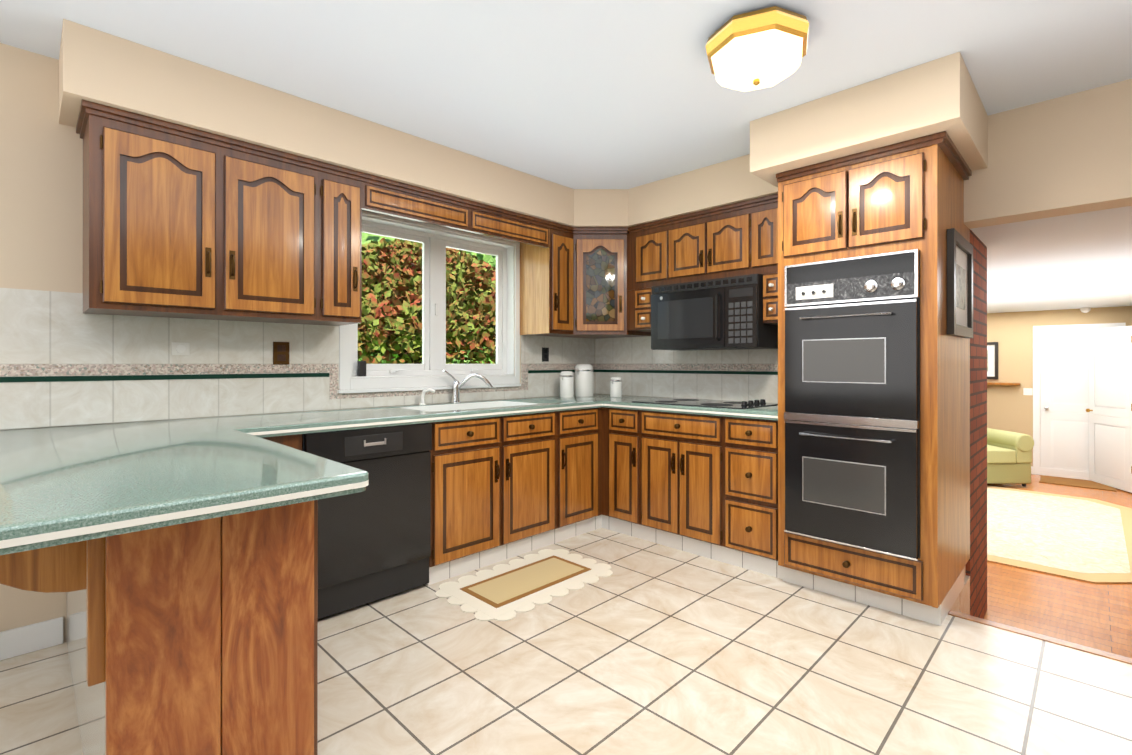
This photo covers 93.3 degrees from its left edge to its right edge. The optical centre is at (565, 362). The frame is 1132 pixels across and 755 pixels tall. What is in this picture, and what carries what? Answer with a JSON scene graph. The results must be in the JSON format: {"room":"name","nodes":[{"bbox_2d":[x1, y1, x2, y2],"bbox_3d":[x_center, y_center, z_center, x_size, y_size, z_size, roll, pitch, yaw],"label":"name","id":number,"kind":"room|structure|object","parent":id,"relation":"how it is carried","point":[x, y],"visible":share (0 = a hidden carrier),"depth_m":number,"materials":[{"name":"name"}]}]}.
{"room":"kitchen","nodes":[
{"label":"kitchen","id":0,"kind":"room"},
{"bbox_2d":[0,43,549,641],"bbox_3d":[-2.201,-0.047,2.285,0.160,2.450,7.190,0,0,45],"label":"wall","id":1,"kind":"structure","parent":0,"point":[40,197],"depth_m":2.20,"materials":[{"name":"beige paint"}]},
{"bbox_2d":[0,617,62,660],"bbox_3d":[-3.391,1.122,0.957,0.015,0.110,3.630,0,0,45],"label":"baseboard","id":2,"kind":"structure","parent":1,"relation":"attached to","point":[14,642],"depth_m":2.17,"materials":[{"name":"white wood"}]},
{"bbox_2d":[76,100,323,324],"bbox_3d":[-1.652,-0.607,2.477,0.347,0.790,0.854,0,0,45],"label":"upper cabinet","id":3,"kind":"object","parent":1,"relation":"attached to","point":[180,221],"depth_m":2.30,"materials":[{"name":"brown wood"}]},
{"bbox_2d":[0,288,595,429],"bbox_3d":[-1.014,-0.015,3.362,0.012,0.564,3.609,0,0,45],"label":"backsplash","id":4,"kind":"structure","parent":1,"relation":"attached to","point":[65,360],"depth_m":2.51,"materials":[{"name":"tile"}]},
{"bbox_2d":[172,342,189,354],"bbox_3d":[-1.825,-0.067,2.533,0.009,0.060,0.070,0,0,45],"label":"electrical outlet plate","id":5,"kind":"object","parent":4,"relation":"attached to","point":[178,348],"depth_m":2.53,"materials":[{"name":"white plastic"}]},
{"bbox_2d":[273,342,288,363],"bbox_3d":[-1.516,-0.052,2.845,0.009,0.120,0.080,0,0,45],"label":"electrical outlet plate","id":6,"kind":"object","parent":4,"relation":"attached to","point":[280,352],"depth_m":2.84,"materials":[{"name":"brown plastic"}]},
{"bbox_2d":[542,347,548,361],"bbox_3d":[-0.162,-0.065,4.214,0.008,0.110,0.070,0,0,45],"label":"electrical outlet plate","id":7,"kind":"object","parent":4,"relation":"attached to","point":[545,351],"depth_m":4.21,"materials":[{"name":"black plastic"}]},
{"bbox_2d":[312,163,367,325],"bbox_3d":[-1.272,-0.607,2.861,0.347,0.790,0.226,0,0,45],"label":"upper cabinet","id":8,"kind":"object","parent":1,"relation":"attached to","point":[345,190],"depth_m":2.75,"materials":[{"name":"brown wood"}]},
{"bbox_2d":[337,210,520,393],"bbox_3d":[-0.881,-0.383,3.595,0.185,1.119,1.362,0,0,45],"label":"window","id":9,"kind":"structure","parent":1,"relation":"in","point":[356,374],"depth_m":3.60,"materials":[{"name":"white plastic"}]},
{"bbox_2d":[516,220,575,336],"bbox_3d":[-0.142,-0.606,4.002,0.347,0.790,0.250,0,0,45],"label":"upper cabinet","id":10,"kind":"object","parent":1,"relation":"attached to","point":[548,248],"depth_m":3.88,"materials":[{"name":"brown wood"}]},
{"bbox_2d":[568,227,650,338],"bbox_3d":[0.254,-0.605,4.217,0.608,0.790,0.608,0,0,45],"label":"upper cabinet","id":11,"kind":"object","parent":1,"relation":"attached to","point":[599,250],"depth_m":3.97,"materials":[{"name":"brown wood"}]},
{"bbox_2d":[0,528,1131,754],"bbox_3d":[0.699,1.425,-0.586,8.000,0.500,7.190,0,0,45],"label":"floor","id":12,"kind":"structure","parent":0,"point":[648,648],"depth_m":1.99,"materials":[{"name":"tile"}]},
{"bbox_2d":[0,500,317,754],"bbox_3d":[-1.469,0.745,1.742,1.638,0.866,0.670,0,0,45],"label":"base cabinet","id":13,"kind":"object","parent":12,"relation":"on","point":[199,637],"visible":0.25,"depth_m":1.25,"materials":[{"name":"brown laminate"}]},
{"bbox_2d":[262,434,301,450],"bbox_3d":[-1.487,0.745,2.451,0.580,0.866,0.326,0,0,45],"label":"base cabinet","id":14,"kind":"object","parent":12,"relation":"on","point":[293,441],"depth_m":2.33,"materials":[{"name":"brown wood"}]},
{"bbox_2d":[0,426,368,554],"bbox_3d":[-1.155,0.287,1.447,1.194,0.044,0.750,0,0,45],"label":"countertop","id":15,"kind":"structure","parent":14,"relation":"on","point":[60,485],"depth_m":1.21,"materials":[{"name":"teal glass"}]},
{"bbox_2d":[0,394,631,441],"bbox_3d":[-0.796,0.363,3.123,0.654,0.192,3.638,0,0,45],"label":"countertop","id":16,"kind":"structure","parent":14,"relation":"on","point":[289,423],"depth_m":2.61,"materials":[{"name":"teal"}]},
{"bbox_2d":[419,370,492,404],"bbox_3d":[-0.716,0.155,3.495,0.162,0.222,0.479,0,0,45],"label":"faucet","id":17,"kind":"object","parent":16,"relation":"on","point":[457,385],"visible":1,"depth_m":3.53,"materials":[{"name":"silver metal"}]},
{"bbox_2d":[560,371,573,397],"bbox_3d":[0.004,0.165,4.157,0.112,0.204,0.120,0,0,45],"label":"canister","id":18,"kind":"object","parent":16,"relation":"on","point":[566,384],"visible":1,"depth_m":4.11,"materials":[{"name":"white ceramic"}]},
{"bbox_2d":[575,364,593,396],"bbox_3d":[0.140,0.138,4.266,0.153,0.259,0.163,0,0,45],"label":"canister","id":19,"kind":"object","parent":16,"relation":"on","point":[583,380],"visible":1,"depth_m":4.21,"materials":[{"name":"white ceramic"}]},
{"bbox_2d":[610,376,621,396],"bbox_3d":[0.393,0.188,4.223,0.096,0.159,0.103,0,0,45],"label":"canister","id":20,"kind":"object","parent":16,"relation":"on","point":[615,386],"visible":1,"depth_m":4.18,"materials":[{"name":"white ceramic"}]},
{"bbox_2d":[302,423,431,618],"bbox_3d":[-1.130,0.736,2.776,0.610,0.844,0.631,0,0,45],"label":"dishwasher","id":21,"kind":"object","parent":14,"relation":"in","point":[374,540],"visible":0.71,"depth_m":2.58,"materials":[{"name":"black metal"}]},
{"bbox_2d":[435,549,612,620],"bbox_3d":[-0.203,1.174,2.903,0.567,0.008,0.932,0,0,45],"label":"kitchen mat","id":22,"kind":"object","parent":12,"relation":"on","point":[507,592],"visible":1,"depth_m":2.83,"materials":[{"name":"beige fabric"}]},
{"bbox_2d":[546,451,649,528],"bbox_3d":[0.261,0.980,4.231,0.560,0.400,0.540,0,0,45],"label":"base cabinet","id":23,"kind":"object","parent":12,"relation":"on","point":[602,489],"depth_m":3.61,"materials":[{"name":"brown wood"}]},
{"bbox_2d":[604,396,777,420],"bbox_3d":[0.929,0.289,3.526,1.230,0.044,0.638,0,0,45],"label":"countertop","id":24,"kind":"structure","parent":23,"relation":"on","point":[767,412],"depth_m":3.26,"materials":[{"name":"teal"}]},
{"bbox_2d":[632,398,777,408],"bbox_3d":[0.913,0.250,3.526,0.800,0.032,0.515,0,0,45],"label":"glass cooktop","id":25,"kind":"object","parent":24,"relation":"in","point":[719,403],"visible":0.96,"depth_m":3.42,"materials":[{"name":"grey glass"}]},
{"bbox_2d":[776,131,971,625],"bbox_3d":[1.675,0.088,2.872,0.744,2.180,0.899,0,0,45],"label":"tall cabinet","id":26,"kind":"object","parent":12,"relation":"on","point":[904,195],"visible":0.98,"depth_m":2.53,"materials":[{"name":"brown wood"}]},
{"bbox_2d":[784,249,919,560],"bbox_3d":[1.345,0.186,2.573,0.591,1.381,0.091,0,0,45],"label":"double oven","id":27,"kind":"object","parent":26,"relation":"in","point":[852,402],"visible":1,"depth_m":2.54,"materials":[{"name":"black metal"}]},
{"bbox_2d":[947,228,972,337],"bbox_3d":[1.970,-0.377,2.667,0.030,0.490,0.540,0,0,45],"label":"framed picture","id":28,"kind":"object","parent":26,"relation":"attached to","point":[959,285],"visible":1,"depth_m":2.63,"materials":[{"name":"black"}]},
{"bbox_2d":[0,0,1131,188],"bbox_3d":[0.642,-1.325,-0.527,8.160,0.100,7.190,0,0,45],"label":"ceiling","id":29,"kind":"structure","parent":0,"point":[600,94],"depth_m":2.22,"materials":[{"name":"white paint"}]},
{"bbox_2d":[59,19,987,226],"bbox_3d":[0.020,-1.137,2.496,2.698,0.267,3.383,0,0,45],"label":"soffit","id":30,"kind":"structure","parent":29,"relation":"attached to","point":[939,95],"depth_m":2.54,"materials":[{"name":"beige paint"}]},
{"bbox_2d":[706,6,808,91],"bbox_3d":[0.738,-1.174,2.071,0.396,0.195,0.396,0,0,45],"label":"ceiling light fixture","id":31,"kind":"object","parent":29,"relation":"attached to","point":[758,49],"visible":1,"depth_m":1.96,"materials":[{"name":"white glass"}]},
{"bbox_2d":[609,79,1131,576],"bbox_3d":[3.161,0.153,1.902,8.000,2.850,0.190,0,0,45],"label":"wall","id":32,"kind":"structure","parent":0,"point":[1063,155],"depth_m":2.57,"materials":[{"name":"beige paint"}]},
{"bbox_2d":[624,219,663,334],"bbox_3d":[0.695,-0.621,3.963,0.372,0.760,0.347,0,0,45],"label":"upper cabinet","id":33,"kind":"object","parent":32,"relation":"attached to","point":[643,243],"depth_m":3.87,"materials":[{"name":"brown wood"}]},
{"bbox_2d":[596,336,777,402],"bbox_3d":[0.927,0.013,3.972,1.860,0.507,0.011,0,0,45],"label":"backsplash","id":34,"kind":"structure","parent":32,"relation":"attached to","point":[738,374],"depth_m":4.00,"materials":[{"name":"tile"}]},
{"bbox_2d":[664,200,747,284],"bbox_3d":[1.041,-0.621,3.621,0.601,0.760,0.347,0,0,45],"label":"upper cabinet","id":35,"kind":"object","parent":32,"relation":"attached to","point":[712,243],"depth_m":3.50,"materials":[{"name":"brown wood"}]},
{"bbox_2d":[651,274,777,350],"bbox_3d":[0.994,-0.315,3.602,0.774,0.444,0.436,0,0,45],"label":"over-the-range microwave","id":36,"kind":"object","parent":35,"relation":"attached to","point":[726,313],"visible":1,"depth_m":3.42,"materials":[{"name":"black"}]},
{"bbox_2d":[748,194,777,324],"bbox_3d":[1.361,-0.621,3.304,0.301,0.760,0.347,0,0,45],"label":"upper cabinet","id":37,"kind":"object","parent":32,"relation":"attached to","point":[762,211],"depth_m":3.22,"materials":[{"name":"brown wood"}]},
{"bbox_2d":[966,230,986,618],"bbox_3d":[1.754,0.419,3.893,2.000,2.320,0.660,0,0,45],"label":"brick wall","id":38,"kind":"structure","parent":0,"point":[976,567],"depth_m":3.17,"materials":[{"name":"brown brick"}]},
{"bbox_2d":[970,206,1131,312],"bbox_3d":[5.161,-0.790,4.989,9.500,0.100,7.010,0,0,45],"label":"ceiling","id":39,"kind":"structure","parent":0,"point":[1077,260],"depth_m":3.94,"materials":[{"name":"white paint"}]},
{"bbox_2d":[1080,307,1090,312],"bbox_3d":[6.942,-0.702,7.145,0.100,0.070,0.097,0,0,45],"label":"smoke detector","id":40,"kind":"object","parent":39,"relation":"attached to","point":[1085,309],"visible":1,"depth_m":7.11,"materials":[{"name":"white plastic"}]},
{"bbox_2d":[983,474,1131,657],"bbox_3d":[4.953,1.630,4.778,9.500,0.100,7.600,0,0,45],"label":"floor","id":41,"kind":"structure","parent":0,"point":[1098,616],"depth_m":3.52,"materials":[{"name":"brown wood"}]},
{"bbox_2d":[987,428,1033,485],"bbox_3d":[5.397,1.109,7.182,1.004,0.920,0.920,0,0,2],"label":"armchair","id":42,"kind":"object","parent":41,"relation":"on","point":[1009,457],"visible":0.25,"depth_m":6.74,"materials":[{"name":"green fabric"}]},
{"bbox_2d":[948,610,1131,664],"bbox_3d":[2.210,1.376,2.326,0.850,0.404,0.345,0,0,45],"label":"step","id":43,"kind":"structure","parent":41,"relation":"on","point":[1116,657],"depth_m":2.28,"materials":[{"name":"brown wood"}]},
{"bbox_2d":[987,485,1131,583],"bbox_3d":[4.291,1.575,5.644,2.540,0.011,3.300,0,0,45],"label":"living room rug","id":44,"kind":"object","parent":41,"relation":"on","point":[1081,539],"visible":0.4,"depth_m":4.86,"materials":[{"name":"beige carpet"}]},
{"bbox_2d":[1039,475,1116,490],"bbox_3d":[6.706,1.576,7.018,0.720,0.012,0.550,0,0,45],"label":"door mat","id":45,"kind":"object","parent":41,"relation":"on","point":[1071,482],"visible":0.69,"depth_m":7.01,"materials":[{"name":"brown"}]},
{"bbox_2d":[987,306,1131,465],"bbox_3d":[7.257,0.422,7.106,9.500,2.320,0.150,0,0,45],"label":"wall","id":46,"kind":"structure","parent":0,"point":[1010,408],"depth_m":7.72,"materials":[{"name":"beige paint"}]},
{"bbox_2d":[987,342,997,378],"bbox_3d":[6.193,-0.032,8.036,0.480,0.550,0.024,0,0,45],"label":"framed picture","id":47,"kind":"object","parent":46,"relation":"attached to","point":[992,360],"visible":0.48,"depth_m":7.92,"materials":[{"name":"black"}]},
{"bbox_2d":[987,382,1020,384],"bbox_3d":[6.213,0.305,7.949,0.830,0.035,0.120,0,0,45],"label":"wall shelf","id":48,"kind":"object","parent":46,"relation":"attached to","point":[995,383],"visible":0.5,"depth_m":7.77,"materials":[{"name":"brown wood"}]},
{"bbox_2d":[1023,388,1032,394],"bbox_3d":[6.604,0.412,7.641,0.100,0.100,0.008,0,0,45],"label":"light switch","id":49,"kind":"object","parent":46,"relation":"attached to","point":[1027,391],"visible":1,"depth_m":7.64,"materials":[{"name":"white plastic"}]},
{"bbox_2d":[1031,466,1090,480],"bbox_3d":[5.653,1.528,8.577,4.750,0.110,0.014,0,0,45],"label":"baseboard","id":50,"kind":"structure","parent":46,"relation":"attached to","point":[1081,475],"depth_m":7.37,"materials":[{"name":"white wood"}]},
{"bbox_2d":[1033,323,1125,474],"bbox_3d":[6.941,0.529,7.256,0.910,2.104,0.082,0,0,45],"label":"door","id":51,"kind":"structure","parent":46,"relation":"in","point":[1061,398],"depth_m":7.39,"materials":[{"name":"white wood"}]},
{"bbox_2d":[1086,326,1131,492],"bbox_3d":[6.916,0.561,6.800,0.442,2.018,0.683,0,0,45],"label":"open door leaf","id":52,"kind":"structure","parent":46,"relation":"in","point":[1109,409],"depth_m":6.76,"materials":[{"name":"white wood"}]},
{"label":"outside","id":53,"kind":"structure","parent":0,"visible":0},
{"bbox_2d":[360,232,495,363],"bbox_3d":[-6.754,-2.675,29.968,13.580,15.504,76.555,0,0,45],"label":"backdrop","id":54,"kind":"structure","parent":53,"point":[367,238],"depth_m":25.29,"materials":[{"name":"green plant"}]},
{"bbox_3d":[-24.756,1.613,43.471,89.830,0.200,100.000,0,0,45],"label":"ground","id":55,"kind":"structure","parent":53,"visible":0},
{"bbox_2d":[358,358,495,363],"bbox_3d":[-5.530,1.055,15.140,7.594,2.574,17.995,0,0,45],"label":"shrubs","id":56,"kind":"object","parent":55,"relation":"on","point":[383,362],"depth_m":19.72,"materials":[{"name":"green plant"}]},
{"bbox_2d":[358,238,495,363],"bbox_3d":[-3.257,-0.526,11.349,6.919,4.044,6.939,0,0,45],"label":"hedge","id":57,"kind":"object","parent":55,"relation":"on","point":[392,296],"visible":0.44,"depth_m":8.90,"materials":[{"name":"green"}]}
]}

